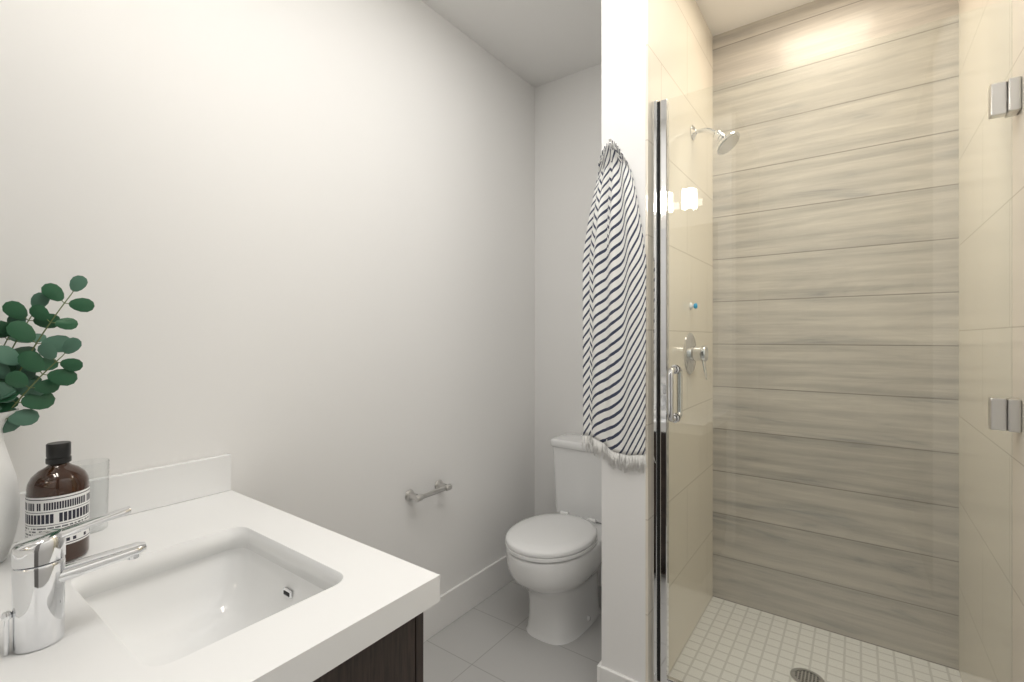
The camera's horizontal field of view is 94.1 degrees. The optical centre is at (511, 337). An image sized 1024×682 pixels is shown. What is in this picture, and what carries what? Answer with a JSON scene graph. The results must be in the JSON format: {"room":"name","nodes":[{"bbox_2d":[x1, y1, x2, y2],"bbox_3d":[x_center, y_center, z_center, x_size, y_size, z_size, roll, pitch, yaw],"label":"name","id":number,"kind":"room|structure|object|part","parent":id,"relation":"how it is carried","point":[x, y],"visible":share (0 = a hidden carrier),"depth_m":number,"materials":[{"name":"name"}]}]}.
{"room":"bathroom","nodes":[
{"label":"bathroom","id":0,"kind":"room"},
{"bbox_2d":[0,0,534,594],"bbox_3d":[-0.856,-0.070,1.493,0.120,2.740,3.650,0,0,36],"label":"wall","id":1,"kind":"structure","parent":0,"point":[292,242],"depth_m":1.57,"materials":[{"name":"white paint"}]},
{"bbox_2d":[405,479,451,501],"bbox_3d":[-0.348,0.655,2.029,0.071,0.048,0.218,0,0,36],"label":"toilet paper holder","id":2,"kind":"object","parent":1,"relation":"attached to","point":[440,487],"visible":1,"depth_m":1.99,"materials":[{"name":"silver metal"}]},
{"bbox_2d":[423,555,513,642],"bbox_3d":[-0.346,1.225,2.081,0.013,0.150,1.640,0,0,36],"label":"baseboard","id":3,"kind":"structure","parent":1,"relation":"attached to","point":[456,602],"depth_m":2.25,"materials":[{"name":"white paint"}]},
{"bbox_2d":[423,580,601,681],"bbox_3d":[-0.074,1.330,0.925,2.052,0.060,3.650,0,0,36],"label":"floor","id":4,"kind":"structure","parent":0,"point":[489,639],"depth_m":1.98,"materials":[{"name":"tile"}]},
{"bbox_2d":[0,454,439,681],"bbox_3d":[-0.673,0.789,0.899,0.868,1.022,0.657,0,0,36],"label":"bathroom vanity","id":5,"kind":"object","parent":4,"relation":"on","point":[198,570],"visible":1,"depth_m":0.92,"materials":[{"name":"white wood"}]},
{"bbox_2d":[0,275,94,562],"bbox_3d":[-1.038,0.157,0.954,0.186,0.581,0.285,0,0,36],"label":"vase","id":6,"kind":"object","parent":5,"relation":"on","point":[20,367],"visible":1,"depth_m":0.96,"materials":[{"name":"white ceramic"}]},
{"bbox_3d":[-1.030,0.092,0.946,0.133,0.383,0.224,0,0,36],"label":"stem","id":7,"kind":"part","parent":6,"relation":"part of","materials":[{"name":"green plant"}]},
{"bbox_2d":[25,441,89,561],"bbox_3d":[-0.923,0.331,0.971,0.095,0.233,0.095,0,0,36],"label":"soap bottle","id":8,"kind":"object","parent":5,"relation":"on","point":[57,495],"visible":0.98,"depth_m":0.95,"materials":[{"name":"brown glass"}]},
{"bbox_2d":[0,506,146,656],"bbox_3d":[-0.667,0.362,0.735,0.049,0.170,0.167,0,0,36],"label":"faucet","id":9,"kind":"object","parent":5,"relation":"on","point":[39,571],"depth_m":0.69,"materials":[{"name":"silver metal"}]},
{"bbox_2d":[75,458,108,533],"bbox_3d":[-0.981,0.368,1.106,0.073,0.159,0.073,0,0,36],"label":"tumbler","id":10,"kind":"object","parent":5,"relation":"on","point":[106,509],"visible":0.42,"depth_m":1.12,"materials":[{"name":"clear glass"}]},
{"bbox_2d":[65,547,346,681],"bbox_3d":[-0.565,0.572,0.888,0.441,0.148,0.325,0,0,36],"label":"sink","id":11,"kind":"object","parent":5,"relation":"in","point":[165,614],"depth_m":1.02,"materials":[{"name":"white ceramic"}]},
{"bbox_2d":[505,433,601,644],"bbox_3d":[0.246,0.906,2.219,0.374,0.788,0.704,0,0,36],"label":"toilet","id":12,"kind":"object","parent":4,"relation":"on","point":[554,561],"visible":0.92,"depth_m":2.07,"materials":[{"name":"white ceramic"}]},
{"bbox_3d":[0.177,0.893,2.123,0.374,0.017,0.467,0,0,36],"label":"seat","id":13,"kind":"part","parent":12,"relation":"part of","materials":[{"name":"white plastic"}]},
{"bbox_3d":[0.177,0.869,2.123,0.372,0.028,0.465,0,0,36],"label":"seat lid","id":14,"kind":"part","parent":12,"relation":"part of","materials":[{"name":"white plastic"}]},
{"bbox_3d":[0.243,1.102,2.214,0.372,0.396,0.688,0,0,36],"label":"bowl","id":15,"kind":"part","parent":12,"relation":"part of","materials":[{"name":"white ceramic"}]},
{"bbox_3d":[0.393,0.538,2.421,0.366,0.038,0.204,0,0,36],"label":"tank lid","id":16,"kind":"part","parent":12,"relation":"part of","materials":[{"name":"white ceramic"}]},
{"bbox_3d":[0.395,0.731,2.424,0.348,0.345,0.190,0,0,36],"label":"tank","id":17,"kind":"part","parent":12,"relation":"part of","materials":[{"name":"white ceramic"}]},
{"bbox_2d":[669,597,961,681],"bbox_3d":[1.084,1.269,1.715,0.866,0.062,0.770,0,0,36],"label":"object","id":18,"kind":"structure","parent":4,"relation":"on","point":[813,652],"depth_m":1.86,"materials":[{"name":"tile"}]},
{"bbox_2d":[790,668,824,681],"bbox_3d":[1.072,1.236,1.730,0.108,0.004,0.108,0,0,36],"label":"shower drain","id":19,"kind":"object","parent":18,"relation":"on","point":[804,678],"depth_m":1.74,"materials":[{"name":"silver metal"}]},
{"bbox_2d":[535,63,601,515],"bbox_3d":[0.513,-0.070,2.612,0.780,2.740,0.230,0,0,36],"label":"wall","id":20,"kind":"structure","parent":0,"point":[568,129],"depth_m":2.65,"materials":[{"name":"white paint"}]},
{"bbox_2d":[598,563,601,585],"bbox_3d":[0.442,1.225,2.514,0.754,0.150,0.013,0,0,36],"label":"baseboard","id":21,"kind":"structure","parent":20,"relation":"attached to","point":[600,576],"depth_m":2.49,"materials":[{"name":"white paint"}]},
{"bbox_2d":[422,0,814,87],"bbox_3d":[-0.074,-1.480,0.925,2.052,0.080,3.650,0,0,36],"label":"ceiling","id":22,"kind":"structure","parent":0,"point":[535,43],"depth_m":2.20,"materials":[{"name":"white paint"}]},
{"bbox_2d":[602,0,645,681],"bbox_3d":[0.669,-0.070,2.029,0.158,2.740,0.990,0,0,36],"label":"wall","id":23,"kind":"structure","parent":0,"point":[623,493],"depth_m":1.62,"materials":[{"name":"white paint"}]},
{"bbox_2d":[597,660,601,681],"bbox_3d":[0.529,1.225,1.981,0.013,0.150,0.773,0,0,36],"label":"baseboard","id":24,"kind":"structure","parent":23,"relation":"attached to","point":[599,665],"depth_m":1.67,"materials":[{"name":"white paint"}]},
{"bbox_2d":[581,139,646,473],"bbox_3d":[0.336,-0.105,1.627,0.246,1.127,0.056,0,0,36],"label":"hanging towel","id":25,"kind":"object","parent":23,"relation":"hanging from","point":[614,339],"visible":1,"depth_m":1.62,"materials":[{"name":"white fabric"}]},
{"bbox_2d":[600,666,637,681],"bbox_3d":[0.378,1.225,1.621,0.166,0.150,0.013,0,0,36],"label":"baseboard","id":26,"kind":"structure","parent":23,"relation":"attached to","point":[607,674],"depth_m":1.64,"materials":[{"name":"white paint"}]},
{"bbox_2d":[651,100,658,681],"bbox_3d":[0.484,0.191,1.609,0.020,1.966,0.032,0,0,36],"label":"shower door frame","id":27,"kind":"object","parent":23,"relation":"attached to","point":[654,391],"visible":0.79,"depth_m":1.60,"materials":[{"name":"silver metal"}]},
{"bbox_2d":[660,99,668,681],"bbox_3d":[0.509,0.180,1.591,0.023,1.940,0.022,0,0,36],"label":"shower door frame edge","id":28,"kind":"object","parent":23,"relation":"attached to","point":[664,369],"visible":0.88,"depth_m":1.58,"materials":[{"name":"silver metal"}]},
{"bbox_2d":[658,101,659,680],"bbox_3d":[0.496,0.180,1.600,0.009,1.940,0.012,0,0,36],"label":"seal","id":29,"kind":"object","parent":28,"relation":"attached to","point":[659,391],"visible":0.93,"depth_m":1.59,"materials":[{"name":"black"}]},
{"bbox_2d":[667,676,682,681],"bbox_3d":[0.833,1.139,1.355,0.825,0.022,0.020,0,0,36],"label":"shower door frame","id":30,"kind":"object","parent":23,"relation":"attached to","point":[669,678],"visible":0.5,"depth_m":1.57,"materials":[{"name":"silver metal"}]},
{"bbox_2d":[646,0,712,681],"bbox_3d":[0.702,-0.070,1.933,0.008,2.740,0.868,0,0,36],"label":"tile","id":31,"kind":"structure","parent":23,"relation":"attached to","point":[679,49],"depth_m":1.92,"materials":[{"name":"beige tile"}]},
{"bbox_2d":[689,302,697,309],"bbox_3d":[0.752,-0.130,1.969,0.028,0.032,0.032,0,0,36],"label":"hook","id":32,"kind":"object","parent":31,"relation":"attached to","point":[695,305],"depth_m":1.97,"materials":[{"name":"white plastic"}]},
{"bbox_2d":[684,333,707,378],"bbox_3d":[0.763,0.076,1.951,0.069,0.192,0.172,0,0,36],"label":"shower valve","id":33,"kind":"object","parent":31,"relation":"attached to","point":[696,351],"depth_m":1.93,"materials":[{"name":"silver metal"}]},
{"bbox_2d":[690,125,739,154],"bbox_3d":[0.828,-0.817,1.943,0.183,0.146,0.104,0,0,36],"label":"shower head","id":34,"kind":"object","parent":31,"relation":"attached to","point":[728,142],"depth_m":1.92},
{"bbox_2d":[668,0,1011,681],"bbox_3d":[0.838,0.174,1.352,0.813,1.928,0.115,0,0,36],"label":"shower door","id":35,"kind":"object","parent":23,"relation":"attached to","point":[673,417],"visible":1,"depth_m":1.31,"materials":[{"name":"clear glass"}]},
{"bbox_3d":[0.519,0.185,1.545,0.030,0.190,0.054,0,0,36],"label":"handle","id":36,"kind":"part","parent":35,"relation":"part of","materials":[{"name":"silver metal"}]},
{"bbox_2d":[713,0,958,669],"bbox_3d":[1.391,-0.070,2.042,0.994,2.740,0.120,0,0,36],"label":"wall","id":37,"kind":"structure","parent":0,"point":[815,29],"depth_m":1.98,"materials":[{"name":"beige tile"}]},
{"bbox_2d":[959,0,1023,681],"bbox_3d":[1.454,-0.070,1.385,0.120,2.740,0.870,0,0,36],"label":"tile","id":38,"kind":"structure","parent":37,"relation":"attached to","point":[1015,363],"depth_m":1.35,"materials":[{"name":"beige tile"}]},
{"bbox_2d":[988,81,1006,118],"bbox_3d":[1.147,-0.560,1.127,0.028,0.076,0.026,0,0,36],"label":"hinge clamp","id":39,"kind":"object","parent":38,"relation":"attached to","point":[997,98],"visible":1,"depth_m":1.12,"materials":[{"name":"silver metal"}]},
{"bbox_2d":[988,397,1006,430],"bbox_3d":[1.147,0.180,1.127,0.028,0.076,0.026,0,0,36],"label":"hinge clamp","id":40,"kind":"object","parent":38,"relation":"attached to","point":[997,413],"visible":1,"depth_m":1.12,"materials":[{"name":"silver metal"}]},
{"bbox_2d":[1004,76,1021,117],"bbox_3d":[1.167,-0.560,1.112,0.022,0.076,0.048,0,0,36],"label":"hinge plate","id":41,"kind":"object","parent":38,"relation":"attached to","point":[1014,95],"visible":0.79,"depth_m":1.09,"materials":[{"name":"silver metal"}]},
{"bbox_2d":[1004,397,1021,432],"bbox_3d":[1.167,0.180,1.112,0.022,0.076,0.048,0,0,36],"label":"hinge plate","id":42,"kind":"object","parent":38,"relation":"attached to","point":[1014,414],"visible":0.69,"depth_m":1.09,"materials":[{"name":"silver metal"}]}
]}

